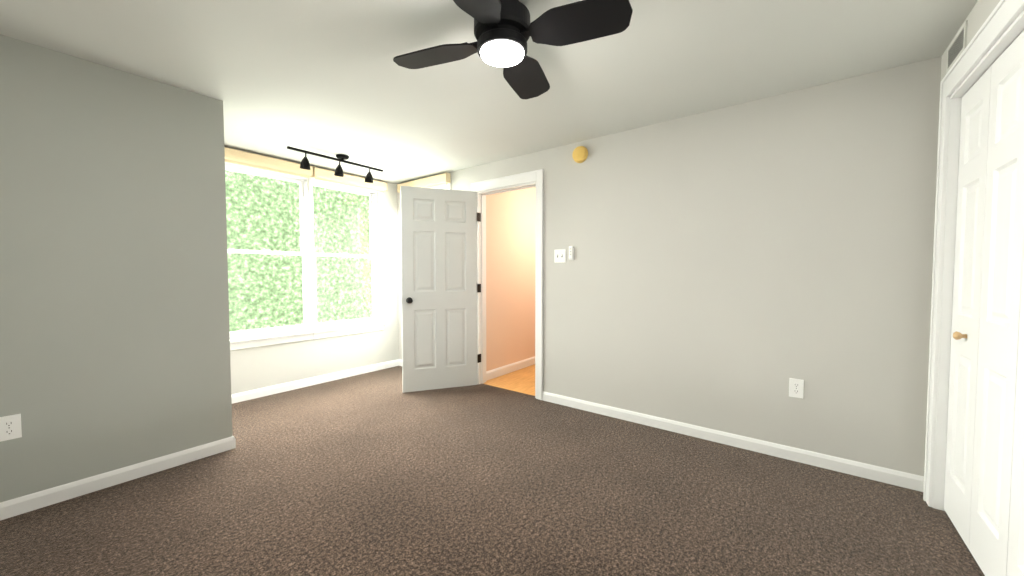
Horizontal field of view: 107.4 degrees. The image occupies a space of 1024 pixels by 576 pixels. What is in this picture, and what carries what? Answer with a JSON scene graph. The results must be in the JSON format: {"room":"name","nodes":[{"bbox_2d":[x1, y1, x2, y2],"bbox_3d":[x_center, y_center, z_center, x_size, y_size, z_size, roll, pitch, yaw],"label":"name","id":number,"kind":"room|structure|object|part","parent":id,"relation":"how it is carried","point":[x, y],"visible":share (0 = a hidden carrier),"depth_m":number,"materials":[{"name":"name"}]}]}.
{"room":"empty bedroom","nodes":[
{"label":"empty bedroom","id":0,"kind":"room"},
{"bbox_2d":[0,34,232,502],"bbox_3d":[-2.367,-0.051,2.001,0.120,2.318,1.389,2,3,37],"label":"wall","id":1,"kind":"structure","parent":0,"point":[114,329],"depth_m":2.07,"materials":[{"name":"paint"}]},
{"bbox_2d":[0,414,21,441],"bbox_3d":[-2.440,0.678,1.827,0.009,0.118,0.072,2,3,37],"label":"electrical outlet","id":2,"kind":"object","parent":1,"relation":"attached to","point":[10,427],"visible":1,"depth_m":1.83,"materials":[{"name":"white plastic"}]},
{"bbox_2d":[0,436,233,519],"bbox_3d":[-2.278,1.066,2.050,0.013,0.082,1.269,2,3,37],"label":"baseboard","id":3,"kind":"structure","parent":1,"relation":"attached to","point":[34,501],"depth_m":2.08,"materials":[{"name":"white wood"}]},
{"bbox_2d":[226,147,398,394],"bbox_3d":[-2.188,-0.125,3.987,0.120,2.318,2.227,2,3,37],"label":"wall","id":4,"kind":"structure","parent":0,"point":[253,368],"depth_m":4.20,"materials":[{"name":"paint"}]},
{"bbox_2d":[225,162,314,349],"bbox_3d":[-2.397,-0.317,3.651,0.143,1.749,0.850,2,3,37],"label":"window","id":5,"kind":"structure","parent":4,"relation":"in","point":[244,343],"depth_m":3.75,"materials":[{"name":"white wood"}]},
{"bbox_3d":[-2.425,-0.724,3.692,0.004,0.730,0.677,2,3,37],"label":"sash glass","id":6,"kind":"part","parent":5,"relation":"part of","materials":[{"name":"clear glass"}]},
{"bbox_3d":[-2.425,-0.724,3.692,0.030,0.788,0.731,2,3,37],"label":"window sash up","id":7,"kind":"part","parent":5,"relation":"part of","materials":[{"name":"clear glass"}]},
{"bbox_3d":[-2.399,0.031,3.700,0.004,0.734,0.673,2,3,37],"label":"sash glass","id":8,"kind":"part","parent":5,"relation":"part of","materials":[{"name":"clear glass"}]},
{"bbox_3d":[-2.399,0.034,3.700,0.030,0.798,0.731,2,3,37],"label":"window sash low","id":9,"kind":"part","parent":5,"relation":"part of","materials":[{"name":"clear glass"}]},
{"bbox_2d":[225,162,310,339],"bbox_3d":[-2.407,-0.337,3.693,0.120,1.595,0.765,2,3,37],"label":"liner","id":10,"kind":"object","parent":5,"relation":"attached to","point":[306,217],"visible":0.44,"depth_m":3.93,"materials":[{"name":"white wood"}]},
{"bbox_2d":[224,147,312,177],"bbox_3d":[-2.336,-1.185,3.566,0.072,0.122,0.848,2,3,37],"label":"window blind","id":11,"kind":"object","parent":5,"relation":"attached to","point":[234,156],"visible":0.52,"depth_m":3.54,"materials":[{"name":"beige"}]},
{"bbox_2d":[231,359,398,403],"bbox_3d":[-2.099,0.992,4.036,0.013,0.082,2.107,2,3,37],"label":"baseboard","id":12,"kind":"structure","parent":4,"relation":"attached to","point":[261,392],"depth_m":3.97,"materials":[{"name":"white wood"}]},
{"bbox_2d":[310,177,385,338],"bbox_3d":[-1.877,-0.342,4.332,0.143,1.749,0.865,2,3,37],"label":"window","id":13,"kind":"structure","parent":4,"relation":"in","point":[333,332],"depth_m":4.41,"materials":[{"name":"white wood"}]},
{"bbox_3d":[-1.938,-0.748,4.330,0.004,0.730,0.692,2,3,37],"label":"sash glass","id":14,"kind":"part","parent":13,"relation":"part of","materials":[{"name":"clear glass"}]},
{"bbox_3d":[-1.938,-0.748,4.330,0.030,0.788,0.746,2,3,37],"label":"window sash up","id":15,"kind":"part","parent":13,"relation":"part of","materials":[{"name":"clear glass"}]},
{"bbox_3d":[-1.912,0.007,4.338,0.004,0.734,0.688,2,3,37],"label":"sash glass","id":16,"kind":"part","parent":13,"relation":"part of","materials":[{"name":"clear glass"}]},
{"bbox_3d":[-1.912,0.011,4.338,0.030,0.798,0.746,2,3,37],"label":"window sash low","id":17,"kind":"part","parent":13,"relation":"part of","materials":[{"name":"clear glass"}]},
{"bbox_2d":[312,179,378,329],"bbox_3d":[-1.920,-0.361,4.330,0.120,1.595,0.780,2,3,37],"label":"liner","id":18,"kind":"object","parent":13,"relation":"attached to","point":[375,220],"visible":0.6,"depth_m":4.57,"materials":[{"name":"white wood"}]},
{"bbox_2d":[312,166,386,192],"bbox_3d":[-1.808,-1.211,4.258,0.072,0.122,0.863,2,3,37],"label":"window blind","id":19,"kind":"object","parent":13,"relation":"attached to","point":[346,179],"visible":0.94,"depth_m":4.20,"materials":[{"name":"beige"}]},
{"bbox_2d":[0,0,977,184],"bbox_3d":[-0.326,-1.243,1.799,5.684,0.080,3.616,2,3,37],"label":"ceiling","id":20,"kind":"structure","parent":0,"point":[331,78],"depth_m":2.02,"materials":[{"name":"paint"}]},
{"bbox_2d":[287,146,382,182],"bbox_3d":[-1.648,-1.170,3.604,0.119,0.200,0.928,2,3,37],"label":"track light","id":21,"kind":"object","parent":20,"relation":"attached to","point":[305,163],"visible":1,"depth_m":3.58,"materials":[{"name":"black metal"}]},
{"bbox_2d":[393,0,632,98],"bbox_3d":[-0.041,-1.084,1.587,0.807,0.222,0.807,-1,2,-25],"label":"ceiling fan","id":22,"kind":"object","parent":20,"relation":"hanging from","point":[504,30],"visible":1,"depth_m":1.52,"materials":[{"name":"black"}]},
{"bbox_3d":[-0.316,-1.047,1.691,0.465,0.044,0.178,1,2,20],"label":"blade","id":23,"kind":"part","parent":22,"relation":"part of","materials":[{"name":"black wood"}]},
{"bbox_3d":[-0.143,-1.033,1.315,0.178,0.044,0.465,1,2,20],"label":"blade","id":24,"kind":"part","parent":22,"relation":"part of","materials":[{"name":"black wood"}]},
{"bbox_3d":[-0.041,-1.093,1.587,0.238,0.203,0.238,2,3,37],"label":"motor","id":25,"kind":"part","parent":22,"relation":"part of","materials":[{"name":"black metal"}]},
{"bbox_3d":[0.060,-1.053,1.863,0.178,0.044,0.465,1,2,20],"label":"blade","id":26,"kind":"part","parent":22,"relation":"part of","materials":[{"name":"black wood"}]},
{"bbox_3d":[0.233,-1.039,1.487,0.465,0.044,0.178,1,2,20],"label":"blade","id":27,"kind":"part","parent":22,"relation":"part of","materials":[{"name":"black wood"}]},
{"bbox_2d":[0,366,984,575],"bbox_3d":[-0.347,1.154,1.861,5.684,0.080,3.546,2,3,37],"label":"floor","id":28,"kind":"structure","parent":0,"point":[377,473],"depth_m":1.91,"materials":[{"name":"brown carpet"}]},
{"bbox_2d":[483,364,534,395],"bbox_3d":[0.860,1.049,4.749,1.385,0.076,2.514,2,3,37],"label":"floor","id":29,"kind":"structure","parent":0,"point":[522,380],"depth_m":4.16,"materials":[{"name":"brown wood"}]},
{"bbox_2d":[486,187,535,370],"bbox_3d":[0.379,-0.165,5.116,0.120,2.322,2.444,2,3,37],"label":"wall","id":30,"kind":"structure","parent":0,"point":[510,267],"depth_m":4.50,"materials":[{"name":"orange paint"}]},
{"bbox_2d":[486,356,534,380],"bbox_3d":[0.395,0.945,5.069,0.013,0.100,2.324,2,3,37],"label":"baseboard","id":31,"kind":"structure","parent":30,"relation":"attached to","point":[503,370],"depth_m":4.50,"materials":[{"name":"white wood"}]},
{"bbox_2d":[397,56,941,475],"bbox_3d":[0.425,-0.105,3.469,4.904,2.318,0.120,2,3,37],"label":"wall","id":32,"kind":"structure","parent":0,"point":[733,269],"depth_m":2.47,"materials":[{"name":"paint"}]},
{"bbox_2d":[397,172,450,192],"bbox_3d":[-1.048,-1.216,4.410,0.868,0.122,0.072,2,3,37],"label":"window blind","id":33,"kind":"object","parent":32,"relation":"attached to","point":[437,180],"visible":0.77,"depth_m":4.28,"materials":[{"name":"beige"}]},
{"bbox_2d":[400,186,476,392],"bbox_3d":[-0.730,0.016,3.828,0.755,2.025,0.184,-1,2,-21],"label":"door","id":34,"kind":"structure","parent":32,"relation":"in","point":[439,282],"depth_m":3.81,"materials":[{"name":"white wood"}]},
{"bbox_3d":[-0.998,0.124,3.672,0.062,0.062,0.074,-1,2,-21],"label":"knob","id":35,"kind":"part","parent":34,"relation":"part of","materials":[{"name":"black metal"}]},
{"bbox_2d":[433,183,450,189],"bbox_3d":[-1.004,-0.349,4.501,0.870,1.749,0.130,2,3,37],"label":"window","id":36,"kind":"structure","parent":32,"relation":"in","point":[448,185],"depth_m":4.20,"materials":[{"name":"white"}]},
{"bbox_2d":[477,284,480,292],"bbox_3d":[-0.348,0.002,3.997,0.002,0.090,0.054,2,3,37],"label":"hinge","id":37,"kind":"object","parent":32,"relation":"in","point":[478,287],"depth_m":3.99,"materials":[{"name":"black metal"}]},
{"bbox_2d":[477,213,480,221],"bbox_3d":[-0.348,-0.748,3.969,0.002,0.090,0.054,2,3,37],"label":"hinge","id":38,"kind":"object","parent":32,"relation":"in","point":[479,217],"depth_m":3.97,"materials":[{"name":"black metal"}]},
{"bbox_2d":[471,169,542,399],"bbox_3d":[-0.036,-0.031,3.810,0.896,2.143,0.143,2,3,37],"label":"door frame","id":39,"kind":"structure","parent":32,"relation":"attached to","point":[518,179],"depth_m":3.70,"materials":[{"name":"white wood"}]},
{"bbox_2d":[554,249,565,262],"bbox_3d":[0.427,-0.287,3.374,0.116,0.118,0.017,2,3,37],"label":"double light switch","id":40,"kind":"object","parent":32,"relation":"attached to","point":[559,255],"visible":1,"depth_m":3.37,"materials":[{"name":"white plastic"}]},
{"bbox_2d":[569,246,573,259],"bbox_3d":[0.518,-0.306,3.298,0.044,0.122,0.025,2,3,37],"label":"remote","id":41,"kind":"object","parent":32,"relation":"attached to","point":[571,252],"visible":0.96,"depth_m":3.29,"materials":[{"name":"white plastic"}]},
{"bbox_2d":[572,146,587,162],"bbox_3d":[0.575,-1.143,3.211,0.140,0.140,0.046,2,3,37],"label":"smoke detector","id":42,"kind":"object","parent":32,"relation":"attached to","point":[580,154],"visible":0.98,"depth_m":3.19,"materials":[{"name":"yellow plastic"}]},
{"bbox_2d":[542,391,923,491],"bbox_3d":[1.262,1.039,2.788,2.456,0.082,0.013,2,3,37],"label":"baseboard","id":43,"kind":"structure","parent":32,"relation":"attached to","point":[883,475],"depth_m":2.50,"materials":[{"name":"white wood"}]},
{"bbox_2d":[789,378,803,398],"bbox_3d":[1.791,0.632,2.371,0.072,0.118,0.009,2,3,37],"label":"electrical outlet","id":44,"kind":"object","parent":32,"relation":"attached to","point":[796,388],"visible":1,"depth_m":2.37,"materials":[{"name":"white plastic"}]},
{"bbox_2d":[941,0,1021,92],"bbox_3d":[1.229,0.002,0.582,0.120,2.318,3.496,2,3,37],"label":"wall","id":45,"kind":"structure","parent":0,"point":[979,14],"depth_m":1.58,"materials":[{"name":"paint"}]},
{"bbox_2d":[946,20,967,73],"bbox_3d":[2.084,-1.122,1.765,0.006,0.125,0.260,2,3,37],"label":"air vent","id":46,"kind":"object","parent":45,"relation":"in","point":[957,47],"visible":1,"depth_m":1.75,"materials":[{"name":"white metal"}]},
{"bbox_2d":[944,66,990,548],"bbox_3d":[2.061,0.100,1.694,0.030,2.015,0.349,2,3,37],"label":"closet door","id":47,"kind":"structure","parent":45,"relation":"in","point":[974,126],"depth_m":1.69,"materials":[{"name":"white wood"}]},
{"bbox_2d":[953,331,966,339],"bbox_3d":[2.011,0.215,1.692,0.040,0.038,0.038,2,3,37],"label":"door knob","id":48,"kind":"object","parent":47,"relation":"attached to","point":[957,335],"visible":1,"depth_m":1.68,"materials":[{"name":"gold metal"}]},
{"bbox_2d":[923,0,1023,506],"bbox_3d":[1.692,0.059,1.309,0.022,2.150,1.560,2,3,37],"label":"trim","id":49,"kind":"structure","parent":45,"relation":"attached to","point":[1001,18],"depth_m":1.87,"materials":[{"name":"white wood"}]},
{"bbox_2d":[933,10,1023,510],"bbox_3d":[1.748,0.113,1.268,0.121,2.045,1.421,2,3,37],"label":"door frame","id":50,"kind":"structure","parent":45,"relation":"attached to","point":[1010,35],"depth_m":1.84,"materials":[{"name":"white wood"}]},
{"bbox_2d":[969,31,1023,575],"bbox_3d":[1.847,0.111,1.414,0.030,2.015,0.349,2,3,37],"label":"closet door","id":51,"kind":"structure","parent":45,"relation":"in","point":[1003,237],"depth_m":1.42,"materials":[{"name":"white wood"}]},
{"bbox_2d":[1006,238,1023,575],"bbox_3d":[1.634,0.121,1.135,0.030,2.015,0.349,2,3,37],"label":"closet door","id":52,"kind":"structure","parent":45,"relation":"in","point":[1015,561],"depth_m":1.27,"materials":[{"name":"white wood"}]},
{"bbox_3d":[-2.405,-0.081,2.828,0.944,2.318,0.120,2,3,37],"label":"wall","id":53,"kind":"structure","parent":0,"visible":0},
{"bbox_2d":[233,436,235,447],"bbox_3d":[-2.312,1.035,2.882,1.077,0.082,0.013,2,3,37],"label":"baseboard","id":54,"kind":"structure","parent":53,"relation":"attached to","point":[234,442],"depth_m":2.56,"materials":[{"name":"white wood"}]},
{"label":"outside","id":55,"kind":"structure","parent":0,"visible":0},
{"bbox_2d":[225,170,371,331],"bbox_3d":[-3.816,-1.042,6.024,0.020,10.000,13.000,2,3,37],"label":"hedge","id":56,"kind":"object","parent":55,"point":[286,271],"depth_m":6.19,"materials":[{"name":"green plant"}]}
]}

